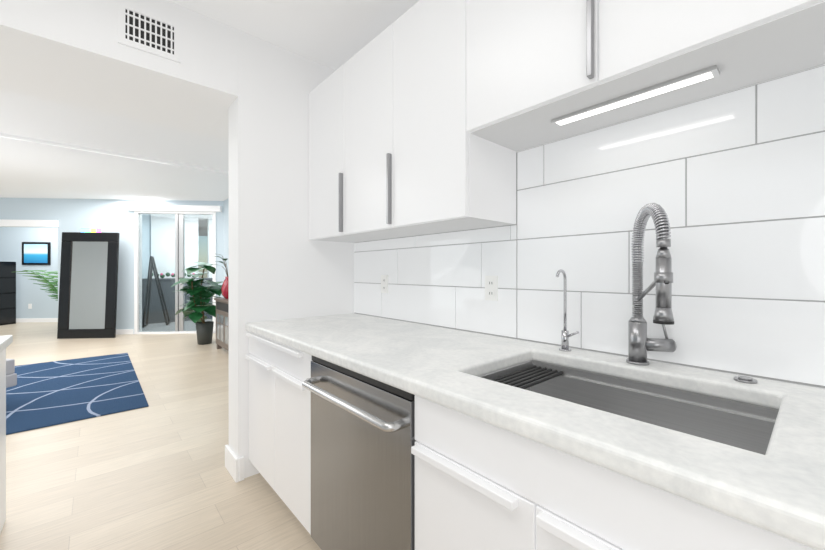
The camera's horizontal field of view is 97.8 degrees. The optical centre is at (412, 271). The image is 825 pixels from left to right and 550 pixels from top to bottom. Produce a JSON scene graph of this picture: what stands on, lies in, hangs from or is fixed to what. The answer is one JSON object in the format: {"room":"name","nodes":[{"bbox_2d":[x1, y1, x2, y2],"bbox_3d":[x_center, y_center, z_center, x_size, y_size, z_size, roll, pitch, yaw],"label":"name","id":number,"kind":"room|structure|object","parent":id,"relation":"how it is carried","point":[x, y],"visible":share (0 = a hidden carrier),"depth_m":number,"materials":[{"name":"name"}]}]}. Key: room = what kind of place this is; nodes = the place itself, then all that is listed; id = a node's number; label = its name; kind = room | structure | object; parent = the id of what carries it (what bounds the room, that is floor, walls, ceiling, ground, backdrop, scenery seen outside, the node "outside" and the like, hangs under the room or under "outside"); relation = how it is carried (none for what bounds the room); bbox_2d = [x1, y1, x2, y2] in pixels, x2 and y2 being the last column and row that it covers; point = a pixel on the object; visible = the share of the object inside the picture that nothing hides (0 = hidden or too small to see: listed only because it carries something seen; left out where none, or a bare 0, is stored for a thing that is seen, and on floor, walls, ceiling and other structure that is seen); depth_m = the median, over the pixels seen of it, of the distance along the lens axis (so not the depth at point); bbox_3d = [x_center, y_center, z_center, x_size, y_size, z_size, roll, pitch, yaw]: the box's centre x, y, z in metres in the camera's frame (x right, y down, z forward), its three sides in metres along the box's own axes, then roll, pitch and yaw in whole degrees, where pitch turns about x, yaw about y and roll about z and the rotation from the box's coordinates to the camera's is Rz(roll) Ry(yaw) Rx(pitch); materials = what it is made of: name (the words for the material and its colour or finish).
{"room":"kitchen","nodes":[
{"label":"kitchen","id":0,"kind":"room"},
{"bbox_2d":[0,198,222,328],"bbox_3d":[-8.150,-0.098,7.105,7.798,2.620,6.454,0,0,-41],"label":"wall","id":1,"kind":"structure","parent":0,"point":[31,248],"depth_m":7.01,"materials":[{"name":"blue paint"}]},
{"bbox_2d":[0,219,56,322],"bbox_3d":[-8.462,0.112,6.724,2.707,2.200,2.045,0,0,-41],"label":"trim","id":2,"kind":"structure","parent":1,"relation":"attached to","point":[3,223],"depth_m":6.83,"materials":[{"name":"white wood"}]},
{"bbox_2d":[21,242,50,264],"bbox_3d":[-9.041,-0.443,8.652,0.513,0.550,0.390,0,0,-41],"label":"picture frame","id":3,"kind":"object","parent":1,"relation":"attached to","point":[32,253],"depth_m":8.64,"materials":[{"name":"black wood"}]},
{"bbox_2d":[124,204,133,333],"bbox_3d":[-5.466,-0.043,6.945,0.136,2.510,0.002,0,0,-41],"label":"trim","id":4,"kind":"structure","parent":1,"relation":"attached to","point":[129,207],"depth_m":6.95,"materials":[{"name":"white wood"}]},
{"bbox_2d":[134,211,215,333],"bbox_3d":[-4.657,0.002,7.128,1.520,2.420,0.140,0,0,-5],"label":"sliding door","id":5,"kind":"structure","parent":1,"relation":"in","point":[179,248],"depth_m":7.09,"materials":[{"name":"white"}]},
{"bbox_2d":[0,322,320,549],"bbox_3d":[-5.820,1.272,4.201,12.000,0.120,18.000,0,0,-41],"label":"floor","id":6,"kind":"structure","parent":0,"point":[155,475],"depth_m":2.19,"materials":[{"name":"white wood"}]},
{"bbox_2d":[0,351,5,533],"bbox_3d":[-0.804,0.782,-0.082,0.660,0.860,4.340,0,0,-41],"label":"base cabinet","id":7,"kind":"object","parent":6,"relation":"on","point":[2,357],"depth_m":1.69,"materials":[{"name":"white paint"}]},
{"bbox_2d":[0,335,11,354],"bbox_3d":[-0.810,0.332,-0.074,0.700,0.039,4.360,0,0,-41],"label":"countertop","id":8,"kind":"structure","parent":7,"relation":"on","point":[5,340],"depth_m":1.68,"materials":[{"name":"white stone"}]},
{"bbox_2d":[0,261,15,325],"bbox_3d":[-9.718,0.487,8.270,0.800,1.450,0.380,0,0,0],"label":"dresser","id":9,"kind":"object","parent":6,"relation":"on","point":[7,293],"visible":1,"depth_m":8.28,"materials":[{"name":"black wood"}]},
{"bbox_2d":[17,270,57,300],"bbox_3d":[-7.633,0.587,7.701,1.262,1.250,1.617,0,0,-41],"label":"palm plant","id":10,"kind":"object","parent":6,"relation":"on","point":[54,289],"visible":0.31,"depth_m":7.56,"materials":[{"name":"green plant"}]},
{"bbox_2d":[6,353,148,434],"bbox_3d":[-4.130,1.206,3.571,2.200,0.012,2.820,0,0,-41],"label":"rug","id":11,"kind":"object","parent":6,"relation":"on","point":[44,394],"visible":1,"depth_m":3.58,"materials":[{"name":"blue fabric"}]},
{"bbox_2d":[6,359,16,387],"bbox_3d":[-4.533,0.775,2.886,1.900,0.846,0.950,0,0,9],"label":"sofa","id":12,"kind":"object","parent":11,"relation":"on","point":[11,377],"visible":0.46,"depth_m":3.17,"materials":[{"name":"grey fabric"}]},
{"bbox_2d":[57,229,119,338],"bbox_3d":[-5.971,0.205,6.642,0.863,2.019,0.693,0,0,-41],"label":"floor mirror","id":13,"kind":"object","parent":6,"relation":"on","point":[88,287],"visible":1,"depth_m":6.63,"materials":[{"name":"black wood"}]},
{"bbox_2d":[142,319,212,330],"bbox_3d":[-4.533,1.206,8.870,3.660,0.012,3.248,0,0,-5],"label":"floor","id":14,"kind":"structure","parent":6,"relation":"on","point":[172,327],"depth_m":7.93,"materials":[{"name":"grey"}]},
{"bbox_2d":[142,256,169,327],"bbox_3d":[-5.761,0.425,8.111,0.585,1.557,0.565,0,0,-41],"label":"frame","id":15,"kind":"object","parent":14,"relation":"on","point":[159,287],"depth_m":8.05,"materials":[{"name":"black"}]},
{"bbox_2d":[171,262,222,344],"bbox_3d":[-3.518,0.518,6.035,0.936,1.387,0.970,0,0,-41],"label":"fiddle leaf fig","id":16,"kind":"object","parent":6,"relation":"on","point":[201,294],"visible":0.96,"depth_m":5.99,"materials":[{"name":"green plant"}]},
{"bbox_2d":[214,298,228,348],"bbox_3d":[-2.780,0.827,5.662,0.468,0.770,0.510,0,0,-41],"label":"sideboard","id":17,"kind":"object","parent":6,"relation":"on","point":[219,301],"depth_m":5.53,"materials":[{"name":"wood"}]},
{"bbox_2d":[222,302,228,350],"bbox_3d":[-2.456,0.827,5.294,0.468,0.770,0.470,0,0,-41],"label":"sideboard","id":18,"kind":"object","parent":6,"relation":"on","point":[222,322],"depth_m":5.26,"materials":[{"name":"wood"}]},
{"bbox_2d":[210,254,228,298],"bbox_3d":[-2.891,0.065,5.482,0.373,0.691,0.400,0,0,-41],"label":"vase","id":19,"kind":"object","parent":18,"relation":"on","point":[225,289],"visible":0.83,"depth_m":5.48,"materials":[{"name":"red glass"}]},
{"bbox_2d":[245,332,304,526],"bbox_3d":[-0.423,0.777,2.052,0.723,0.870,0.828,0,0,-41],"label":"base cabinet","id":20,"kind":"object","parent":6,"relation":"on","point":[276,373],"depth_m":1.76,"materials":[{"name":"wood"}]},
{"bbox_2d":[305,355,548,549],"bbox_3d":[0.062,0.779,1.496,0.731,0.866,0.637,0,0,-41],"label":"base cabinet","id":21,"kind":"object","parent":6,"relation":"on","point":[370,433],"depth_m":1.08,"materials":[{"name":"wood"}]},
{"bbox_2d":[245,313,824,549],"bbox_3d":[0.596,0.332,0.882,0.743,0.069,3.934,0,0,-41],"label":"countertop","id":22,"kind":"structure","parent":21,"relation":"on","point":[773,485],"depth_m":0.81,"materials":[{"name":"white stone"}]},
{"bbox_2d":[556,269,578,350],"bbox_3d":[0.572,0.143,1.340,0.090,0.308,0.075,0,0,-41],"label":"faucet","id":23,"kind":"object","parent":22,"relation":"on","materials":[{"name":"silver metal"}]},
{"bbox_2d":[625,203,676,362],"bbox_3d":[0.727,0.042,1.099,0.256,0.495,0.156,0,0,-41],"label":"faucet","id":24,"kind":"object","parent":22,"relation":"on","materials":[{"name":"silver metal"}]},
{"bbox_2d":[765,539,796,549],"bbox_3d":[0.888,0.777,0.565,0.723,0.870,0.393,0,0,-41],"label":"base cabinet","id":25,"kind":"object","parent":6,"relation":"on","point":[770,544],"depth_m":0.48,"materials":[{"name":"wood"}]},
{"bbox_2d":[142,277,212,323],"bbox_3d":[-5.426,0.682,9.047,2.200,1.060,0.190,0,0,-41],"label":"wall","id":26,"kind":"structure","parent":0,"point":[154,288],"depth_m":8.52,"materials":[{"name":"grey paint"}]},
{"bbox_2d":[151,214,212,277],"bbox_3d":[-5.616,-0.098,9.414,2.000,2.620,0.150,0,0,-41],"label":"wall","id":27,"kind":"structure","parent":0,"point":[165,261],"depth_m":8.97,"materials":[{"name":"white paint"}]},
{"bbox_2d":[0,0,419,235],"bbox_3d":[-5.820,-1.440,4.201,12.000,0.135,18.000,0,0,-41],"label":"ceiling","id":28,"kind":"structure","parent":0,"point":[335,34],"depth_m":3.77,"materials":[{"name":"white paint"}]},
{"bbox_2d":[0,0,237,139],"bbox_3d":[-2.444,-1.214,1.355,5.700,0.386,0.814,0,0,-41],"label":"bulkhead","id":29,"kind":"object","parent":28,"relation":"attached to","point":[166,63],"visible":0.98,"depth_m":1.88,"materials":[{"name":"white paint"}]},
{"bbox_2d":[117,0,180,63],"bbox_3d":[-1.319,-1.204,1.812,0.255,0.203,0.012,0,0,-41],"label":"grille","id":30,"kind":"object","parent":29,"relation":"attached to","point":[141,30],"depth_m":1.81,"materials":[{"name":"white metal"}]},
{"bbox_2d":[223,198,228,297],"bbox_3d":[-1.921,-0.098,5.184,0.150,2.620,5.442,0,0,-41],"label":"wall","id":31,"kind":"structure","parent":0,"point":[226,228],"depth_m":7.04,"materials":[{"name":"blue paint"}]},
{"bbox_2d":[229,30,354,477],"bbox_3d":[-0.520,-0.098,2.658,1.490,2.620,0.200,0,0,-41],"label":"wall","id":32,"kind":"structure","parent":0,"point":[282,266],"depth_m":2.22,"materials":[{"name":"white paint"}]},
{"bbox_2d":[354,64,824,388],"bbox_3d":[0.984,-0.098,1.159,0.217,2.620,4.438,0,0,-41],"label":"wall","id":33,"kind":"structure","parent":0,"point":[731,183],"depth_m":1.17,"materials":[{"name":"white tile"}]},
{"bbox_2d":[309,67,372,242],"bbox_3d":[-0.408,-0.697,2.321,0.344,0.970,0.447,0,0,-41],"label":"upper cabinet","id":34,"kind":"object","parent":33,"relation":"attached to","point":[325,99],"depth_m":2.20,"materials":[{"name":"white paint"}]},
{"bbox_2d":[341,26,424,239],"bbox_3d":[-0.112,-0.697,1.986,0.344,0.970,0.447,0,0,-41],"label":"upper cabinet","id":35,"kind":"object","parent":33,"relation":"attached to","point":[365,76],"depth_m":1.88,"materials":[{"name":"white paint"}]},
{"bbox_2d":[380,275,388,293],"bbox_3d":[-0.181,0.078,2.322,0.007,0.116,0.072,0,0,-41],"label":"outlet","id":36,"kind":"object","parent":33,"relation":"attached to","point":[384,279],"depth_m":2.32,"materials":[{"name":"white plastic"}]},
{"bbox_2d":[389,0,515,234],"bbox_3d":[0.184,-0.697,1.650,0.344,0.970,0.447,0,0,-41],"label":"upper cabinet","id":37,"kind":"object","parent":33,"relation":"attached to","point":[430,117],"depth_m":1.52,"materials":[{"name":"white paint"}]},
{"bbox_2d":[484,275,498,300],"bbox_3d":[0.371,0.076,1.696,0.007,0.116,0.072,0,0,-41],"label":"outlet","id":38,"kind":"object","parent":33,"relation":"attached to","point":[491,282],"depth_m":1.69,"materials":[{"name":"white plastic"}]},
{"bbox_2d":[465,0,628,151],"bbox_3d":[0.490,-0.857,1.303,0.344,0.649,0.478,0,0,-41],"label":"upper cabinet","id":39,"kind":"object","parent":33,"relation":"attached to","point":[527,61],"depth_m":1.22,"materials":[{"name":"white paint"}]},
{"bbox_2d":[589,0,824,119],"bbox_3d":[0.807,-0.857,0.944,0.344,0.649,0.479,0,0,-41],"label":"upper cabinet","id":40,"kind":"object","parent":33,"relation":"attached to","point":[646,57],"depth_m":0.91,"materials":[{"name":"white paint"}]}
]}

